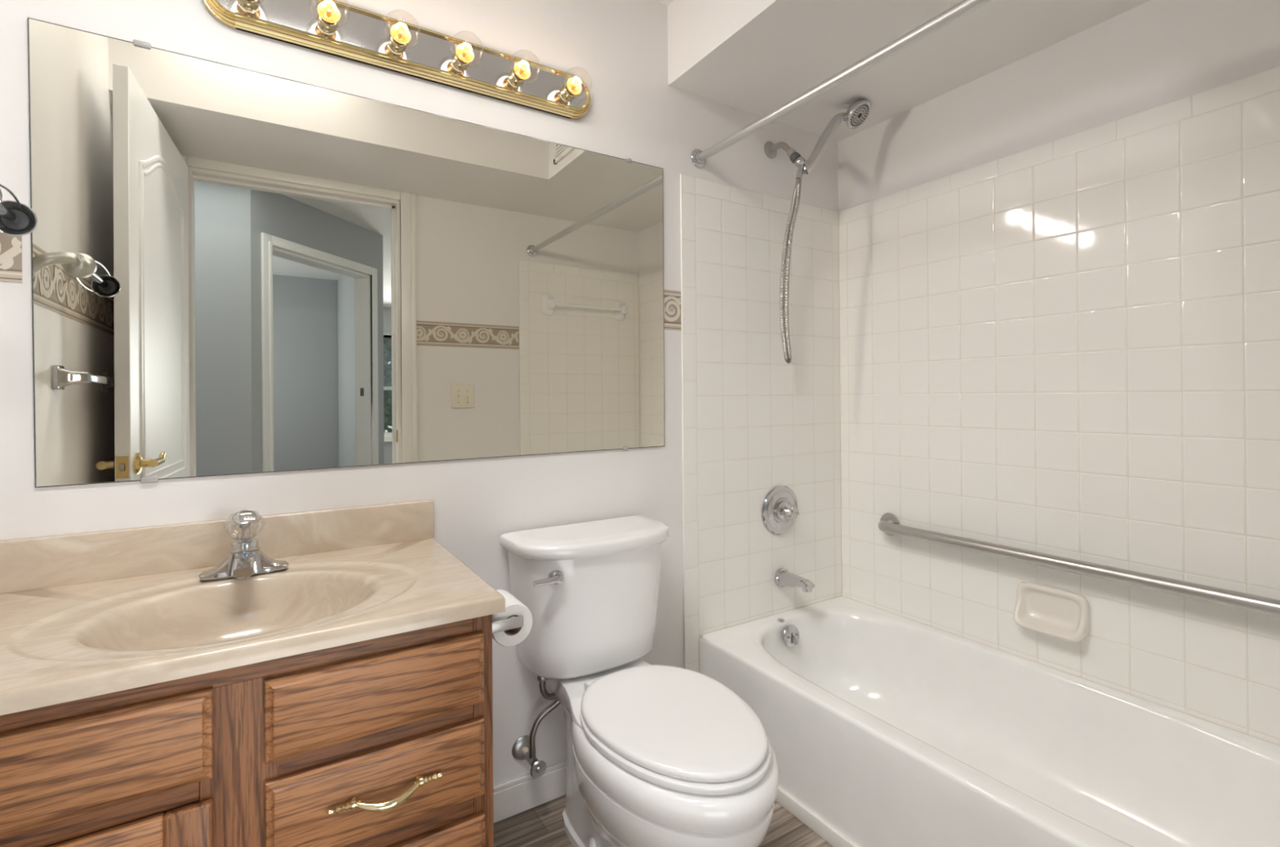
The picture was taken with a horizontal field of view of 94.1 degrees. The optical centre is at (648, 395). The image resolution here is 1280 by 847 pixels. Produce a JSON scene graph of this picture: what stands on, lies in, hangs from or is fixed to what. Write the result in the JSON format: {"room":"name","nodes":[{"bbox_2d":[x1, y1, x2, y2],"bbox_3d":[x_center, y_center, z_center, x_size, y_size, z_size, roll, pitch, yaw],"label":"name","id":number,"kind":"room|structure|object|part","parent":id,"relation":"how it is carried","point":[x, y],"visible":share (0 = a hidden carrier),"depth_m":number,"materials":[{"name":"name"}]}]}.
{"room":"bathroom","nodes":[
{"label":"bathroom","id":0,"kind":"room"},
{"bbox_2d":[0,0,841,786],"bbox_3d":[-0.655,-0.103,1.530,3.520,2.500,0.127,0,0,-33],"label":"wall","id":1,"kind":"structure","parent":0,"point":[756,422],"depth_m":1.84,"materials":[{"name":"white paint"}]},
{"bbox_2d":[0,499,434,594],"bbox_3d":[-0.878,0.316,1.304,0.782,0.098,0.020,0,0,-33],"label":"backsplash","id":2,"kind":"structure","parent":1,"relation":"attached to","point":[26,564],"depth_m":1.24,"materials":[{"name":"beige stone"}]},
{"bbox_2d":[27,17,664,488],"bbox_3d":[-0.562,-0.276,1.518,1.451,0.906,0.009,0,0,-33],"label":"wall mirror","id":3,"kind":"object","parent":1,"relation":"attached to","point":[236,270],"visible":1,"depth_m":1.37,"materials":[{"name":"clear glass"}]},
{"bbox_2d":[202,0,591,119],"bbox_3d":[-0.533,-0.867,1.467,0.926,0.124,0.134,0,0,-33],"label":"vanity light bar","id":4,"kind":"object","parent":1,"relation":"attached to","point":[335,28],"visible":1,"depth_m":1.47,"materials":[{"name":"gold metal"}]},
{"bbox_2d":[237,0,259,9],"bbox_3d":[-0.866,-0.860,1.285,0.043,0.043,0.026,0,0,-33],"label":"socket","id":5,"kind":"object","parent":4,"relation":"attached to","point":[242,4],"depth_m":1.29,"materials":[{"name":"gold metal"}]},
{"bbox_2d":[316,13,337,32],"bbox_3d":[-0.737,-0.861,1.367,0.043,0.043,0.026,0,0,-33],"label":"socket","id":6,"kind":"object","parent":4,"relation":"attached to","point":[322,26],"depth_m":1.36,"materials":[{"name":"gold metal"}]},
{"bbox_3d":[-0.724,-0.861,1.346,0.044,0.044,0.033,0,0,-33],"label":"stem","id":7,"kind":"part","parent":4,"relation":"part of","materials":[{"name":"yellow glass"}]},
{"bbox_2d":[387,34,406,52],"bbox_3d":[-0.610,-0.862,1.448,0.043,0.043,0.026,0,0,-33],"label":"socket","id":8,"kind":"object","parent":4,"relation":"attached to","point":[393,46],"depth_m":1.44,"materials":[{"name":"gold metal"}]},
{"bbox_3d":[-0.596,-0.862,1.427,0.044,0.044,0.033,0,0,-33],"label":"stem","id":9,"kind":"part","parent":4,"relation":"part of","materials":[{"name":"yellow glass"}]},
{"bbox_2d":[452,52,468,70],"bbox_3d":[-0.482,-0.863,1.530,0.043,0.043,0.026,0,0,-33],"label":"socket","id":10,"kind":"object","parent":4,"relation":"attached to","point":[457,64],"depth_m":1.52,"materials":[{"name":"gold metal"}]},
{"bbox_3d":[-0.468,-0.863,1.509,0.044,0.044,0.033,0,0,-33],"label":"stem","id":11,"kind":"part","parent":4,"relation":"part of","materials":[{"name":"yellow glass"}]},
{"bbox_2d":[508,69,524,86],"bbox_3d":[-0.355,-0.863,1.612,0.043,0.043,0.026,0,0,-33],"label":"socket","id":12,"kind":"object","parent":4,"relation":"attached to","point":[513,80],"depth_m":1.61,"materials":[{"name":"gold metal"}]},
{"bbox_3d":[-0.341,-0.864,1.590,0.044,0.044,0.033,0,0,-33],"label":"stem","id":13,"kind":"part","parent":4,"relation":"part of","materials":[{"name":"yellow glass"}]},
{"bbox_2d":[560,84,575,101],"bbox_3d":[-0.227,-0.864,1.693,0.043,0.043,0.026,0,0,-33],"label":"socket","id":14,"kind":"object","parent":4,"relation":"attached to","point":[566,95],"depth_m":1.69,"materials":[{"name":"gold metal"}]},
{"bbox_3d":[-0.213,-0.864,1.672,0.044,0.044,0.033,0,0,-33],"label":"stem","id":15,"kind":"part","parent":4,"relation":"part of","materials":[{"name":"yellow glass"}]},
{"bbox_2d":[493,760,566,823],"bbox_3d":[-0.218,1.098,1.726,0.799,0.092,0.012,0,0,-33],"label":"baseboard","id":16,"kind":"structure","parent":1,"relation":"attached to","point":[514,797],"depth_m":1.65,"materials":[{"name":"white paint"}]},
{"bbox_2d":[511,675,560,777],"bbox_3d":[-0.287,0.869,1.621,0.138,0.281,0.118,0,0,-33],"label":"water supply valve","id":17,"kind":"object","parent":1,"relation":"attached to","point":[524,748],"visible":0.86,"depth_m":1.59,"materials":[{"name":"silver metal"}]},
{"bbox_3d":[-0.288,0.978,1.556,0.045,0.045,0.011,0,0,-33],"label":"valve handle","id":18,"kind":"part","parent":17,"relation":"part of","materials":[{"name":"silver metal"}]},
{"bbox_2d":[680,173,685,669],"bbox_3d":[0.112,0.209,1.946,0.004,1.866,0.008,0,0,-33],"label":"trim","id":19,"kind":"structure","parent":1,"relation":"attached to","point":[681,175],"depth_m":1.94,"materials":[{"name":"white tile"}]},
{"bbox_3d":[0.436,0.207,2.150,0.762,1.864,0.001,0,0,-33],"label":"bullnose trim","id":20,"kind":"part","parent":1,"relation":"part of","materials":[{"name":"white tile"}]},
{"bbox_2d":[762,485,799,534],"bbox_3d":[0.500,0.417,2.138,0.178,0.178,0.081,0,0,-33],"label":"mixer valve","id":21,"kind":"object","parent":1,"relation":"attached to","point":[780,512],"visible":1,"depth_m":2.15,"materials":[{"name":"silver metal"}]},
{"bbox_3d":[0.508,0.417,2.125,0.062,0.062,0.045,0,0,-33],"label":"knob handle","id":22,"kind":"part","parent":21,"relation":"part of","materials":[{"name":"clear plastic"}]},
{"bbox_2d":[764,141,817,179],"bbox_3d":[0.501,-0.834,2.104,0.065,0.180,0.186,0,0,-43],"label":"holder","id":23,"kind":"object","parent":1,"relation":"attached to","point":[770,148],"visible":1,"depth_m":2.07,"materials":[{"name":"silver metal"}]},
{"bbox_2d":[779,99,870,364],"bbox_3d":[0.608,-0.559,2.052,0.313,0.894,0.089,0,0,4],"label":"shower","id":24,"kind":"object","parent":23,"relation":"hanging from","point":[858,112],"visible":0.97,"depth_m":2.04,"materials":[{"name":"silver metal"}]},
{"bbox_3d":[0.622,-0.877,2.055,0.193,0.219,0.038,0,0,2],"label":"handle","id":25,"kind":"part","parent":24,"relation":"part of","materials":[{"name":"silver metal"}]},
{"bbox_2d":[774,568,814,592],"bbox_3d":[0.521,0.664,2.116,0.068,0.068,0.139,0,0,-33],"label":"tub spout","id":26,"kind":"object","parent":1,"relation":"attached to","point":[783,578],"visible":1,"depth_m":2.11,"materials":[{"name":"silver metal"}]},
{"bbox_3d":[0.522,0.665,2.114,0.055,0.052,0.135,0,0,-33],"label":"spout","id":27,"kind":"part","parent":26,"relation":"part of","materials":[{"name":"silver metal"}]},
{"bbox_2d":[801,588,812,592],"bbox_3d":[0.550,0.673,2.071,0.034,0.016,0.034,0,0,-33],"label":"outlet","id":28,"kind":"object","parent":26,"relation":"attached to","point":[806,590],"depth_m":2.06,"materials":[{"name":"silver metal"}]},
{"bbox_2d":[691,0,991,168],"bbox_3d":[0.579,-0.802,1.352,0.062,0.074,1.524,0,0,-33],"label":"shower curtain rod","id":29,"kind":"object","parent":1,"relation":"attached to","point":[699,157],"visible":1,"depth_m":1.47,"materials":[{"name":"grey metal"}]},
{"bbox_2d":[493,795,832,846],"bbox_3d":[2.037,1.159,-1.206,5.100,0.080,7.620,0,0,-33],"label":"floor","id":30,"kind":"structure","parent":0,"point":[541,825],"depth_m":1.56,"materials":[{"name":"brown wood"}]},
{"bbox_2d":[0,614,493,846],"bbox_3d":[-0.729,0.768,1.062,0.766,0.757,0.582,0,0,-33],"label":"vanity cabinet","id":31,"kind":"object","parent":30,"relation":"on","point":[387,741],"visible":0.98,"depth_m":0.88,"materials":[{"name":"brown wood"}]},
{"bbox_3d":[-0.768,0.555,0.768,0.304,0.042,0.017,0,0,-33],"label":"rail","id":32,"kind":"part","parent":31,"relation":"part of","materials":[{"name":"brown wood"}]},
{"bbox_3d":[-0.760,0.600,0.750,0.235,0.055,0.019,0,0,-33],"label":"door rail","id":33,"kind":"part","parent":31,"relation":"part of","materials":[{"name":"brown wood"}]},
{"bbox_3d":[-0.760,0.479,0.751,0.340,0.125,0.020,0,0,-33],"label":"false drawer","id":34,"kind":"part","parent":31,"relation":"part of","materials":[{"name":"brown wood"}]},
{"bbox_3d":[-0.758,0.817,0.750,0.340,0.488,0.020,0,0,-33],"label":"cabinet door","id":35,"kind":"part","parent":31,"relation":"part of","materials":[{"name":"brown wood"}]},
{"bbox_3d":[-0.606,0.406,0.872,0.692,0.036,0.017,0,0,-33],"label":"rail","id":36,"kind":"part","parent":31,"relation":"part of","materials":[{"name":"brown wood"}]},
{"bbox_2d":[0,499,505,715],"bbox_3d":[-0.734,0.382,1.082,0.784,0.234,0.549,0,0,-33],"label":"vanity sink","id":37,"kind":"object","parent":31,"relation":"in","point":[86,615],"visible":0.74,"depth_m":1.12,"materials":[{"name":"beige stone"}]},
{"bbox_2d":[198,510,288,580],"bbox_3d":[-0.807,0.298,1.187,0.153,0.129,0.136,0,0,-33],"label":"sink faucet","id":38,"kind":"object","parent":37,"relation":"on","point":[245,559],"visible":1,"depth_m":1.20,"materials":[{"name":"silver metal"}]},
{"bbox_3d":[-0.828,0.358,1.221,0.153,0.011,0.055,0,0,-33],"label":"plate","id":39,"kind":"part","parent":38,"relation":"part of","materials":[{"name":"silver metal"}]},
{"bbox_3d":[-0.794,0.334,1.169,0.038,0.032,0.092,0,0,-33],"label":"spout","id":40,"kind":"part","parent":38,"relation":"part of","materials":[{"name":"silver metal"}]},
{"bbox_3d":[-0.820,0.264,1.208,0.066,0.060,0.064,0,0,-15],"label":"knob handle","id":41,"kind":"part","parent":38,"relation":"part of","materials":[{"name":"clear plastic"}]},
{"bbox_3d":[-0.826,0.281,1.218,0.030,0.050,0.043,0,0,-33],"label":"knob stem","id":42,"kind":"part","parent":38,"relation":"part of","materials":[{"name":"silver metal"}]},
{"bbox_3d":[-0.428,0.480,0.963,0.325,0.122,0.020,0,0,-33],"label":"drawer","id":43,"kind":"part","parent":31,"relation":"part of","materials":[{"name":"brown wood"}]},
{"bbox_3d":[-0.427,0.637,0.963,0.325,0.133,0.020,0,0,-33],"label":"drawer","id":44,"kind":"part","parent":31,"relation":"part of","materials":[{"name":"brown wood"}]},
{"bbox_3d":[-0.477,0.557,0.954,0.388,0.038,0.017,0,0,-33],"label":"rail","id":45,"kind":"part","parent":31,"relation":"part of","materials":[{"name":"brown wood"}]},
{"bbox_3d":[-0.411,0.636,0.941,0.171,0.026,0.034,0,0,-33],"label":"drawer pull","id":46,"kind":"part","parent":31,"relation":"part of","materials":[{"name":"gold metal"}]},
{"bbox_3d":[-0.435,0.721,0.979,0.292,0.050,0.017,0,0,-33],"label":"rail","id":47,"kind":"part","parent":31,"relation":"part of","materials":[{"name":"brown wood"}]},
{"bbox_3d":[-0.425,0.883,0.962,0.325,0.290,0.020,0,0,-33],"label":"drawer","id":48,"kind":"part","parent":31,"relation":"part of","materials":[{"name":"brown wood"}]},
{"bbox_2d":[492,615,523,633],"bbox_3d":[-0.316,0.440,1.197,0.080,0.032,0.147,0,0,-33],"label":"toilet paper holder","id":49,"kind":"object","parent":31,"relation":"attached to","point":[513,622],"visible":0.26,"depth_m":1.14,"materials":[{"name":"grey metal"}]},
{"bbox_2d":[492,590,532,646],"bbox_3d":[-0.293,0.448,1.204,0.083,0.083,0.104,0,0,-33],"label":"toilet paper roll","id":50,"kind":"object","parent":49,"relation":"hanging from","point":[510,637],"visible":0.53,"depth_m":1.17,"materials":[{"name":"white paper"}]},
{"bbox_2d":[499,515,779,846],"bbox_3d":[-0.003,0.755,1.411,0.464,0.773,0.746,0,0,-33],"label":"toilet","id":51,"kind":"object","parent":30,"relation":"on","point":[658,756],"visible":1,"depth_m":1.38,"materials":[{"name":"white ceramic"}]},
{"bbox_3d":[-0.246,0.454,1.457,0.075,0.018,0.024,0,0,-33],"label":"lever arm","id":52,"kind":"part","parent":51,"relation":"part of","materials":[{"name":"silver metal"}]},
{"bbox_3d":[-0.232,0.453,1.490,0.034,0.034,0.032,0,0,-33],"label":"flush lever","id":53,"kind":"part","parent":51,"relation":"part of","materials":[{"name":"silver metal"}]},
{"bbox_3d":[-0.144,0.390,1.630,0.464,0.040,0.230,0,0,-33],"label":"tank lid","id":54,"kind":"part","parent":51,"relation":"part of","materials":[{"name":"white ceramic"}]},
{"bbox_3d":[-0.145,0.567,1.633,0.425,0.323,0.209,0,0,-33],"label":"tank","id":55,"kind":"part","parent":51,"relation":"part of","materials":[{"name":"white ceramic"}]},
{"bbox_3d":[0.054,0.709,1.322,0.357,0.020,0.486,0,0,-33],"label":"seat lid","id":56,"kind":"part","parent":51,"relation":"part of","materials":[{"name":"white plastic"}]},
{"bbox_2d":[699,596,1279,846],"bbox_3d":[0.870,0.962,1.524,0.712,0.346,1.510,0,0,-33],"label":"bathtub","id":57,"kind":"object","parent":30,"relation":"on","point":[882,728],"visible":1,"depth_m":1.56,"materials":[{"name":"white ceramic"}]},
{"bbox_3d":[0.499,0.843,2.087,0.075,0.073,0.025,0,0,-33],"label":"overflow plate","id":58,"kind":"part","parent":57,"relation":"part of","materials":[{"name":"silver metal"}]},
{"bbox_3d":[0.508,0.847,2.073,0.014,0.037,0.025,0,0,-33],"label":"trip lever","id":59,"kind":"part","parent":57,"relation":"part of","materials":[{"name":"silver metal"}]},
{"bbox_2d":[653,0,673,6],"bbox_3d":[2.018,-1.333,-1.199,5.100,0.100,7.620,0,0,-33],"label":"ceiling","id":60,"kind":"structure","parent":0,"point":[666,2],"depth_m":1.91,"materials":[{"name":"white paint"}]},
{"bbox_2d":[667,0,1151,142],"bbox_3d":[0.172,-1.134,1.095,2.343,0.257,1.524,0,0,-33],"label":"ceiling","id":61,"kind":"structure","parent":0,"point":[755,57],"depth_m":1.75,"materials":[{"name":"white paint"}]},
{"bbox_2d":[837,0,1279,746],"bbox_3d":[1.246,-0.117,1.704,0.127,2.500,1.640,0,0,-33],"label":"wall","id":62,"kind":"structure","parent":0,"point":[1060,264],"depth_m":1.64,"materials":[{"name":"white tile"}]},
{"bbox_2d":[1013,582,1089,642],"bbox_3d":[1.143,0.617,1.704,0.053,0.128,0.184,0,0,-33],"label":"soap dish","id":63,"kind":"object","parent":62,"relation":"attached to","point":[1060,614],"visible":1,"depth_m":1.71,"materials":[{"name":"beige ceramic"}]},
{"bbox_3d":[1.158,-0.706,1.720,0.001,0.052,1.508,0,0,-33],"label":"bullnose trim","id":64,"kind":"part","parent":62,"relation":"part of","materials":[{"name":"white tile"}]},
{"bbox_2d":[878,512,1279,617],"bbox_3d":[1.154,0.465,1.663,0.076,0.082,1.229,0,0,-33],"label":"grab bar","id":65,"kind":"object","parent":62,"relation":"attached to","point":[889,524],"visible":1,"depth_m":1.56,"materials":[{"name":"silver metal"}]},
{"bbox_3d":[-0.816,-0.105,0.387,0.099,2.500,1.640,0,0,-33],"label":"wall","id":66,"kind":"structure","parent":0,"visible":0},
{"bbox_2d":[0,184,37,235],"bbox_3d":[-0.998,-0.281,0.907,0.290,0.073,0.104,-1,0,40],"label":"wall bracket","id":67,"kind":"object","parent":66,"relation":"attached to","point":[16,218],"visible":1,"depth_m":0.98,"materials":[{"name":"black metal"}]},
{"bbox_2d":[0,189,2,204],"bbox_3d":[-0.918,-0.278,0.804,0.057,0.057,0.032,0,0,-33],"label":"cup","id":68,"kind":"object","parent":67,"relation":"on","point":[1,195],"depth_m":0.83,"materials":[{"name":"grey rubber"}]},
{"bbox_3d":[-0.981,-0.283,0.893,0.016,0.031,0.219,0,0,-35],"label":"rod","id":69,"kind":"part","parent":67,"relation":"part of","materials":[{"name":"black metal"}]},
{"bbox_2d":[0,200,37,235],"bbox_3d":[-1.044,-0.289,0.982,0.057,0.057,0.032,0,0,-33],"label":"cup","id":70,"kind":"object","parent":67,"relation":"on","point":[26,222],"depth_m":0.98,"materials":[{"name":"metal"}]}
]}

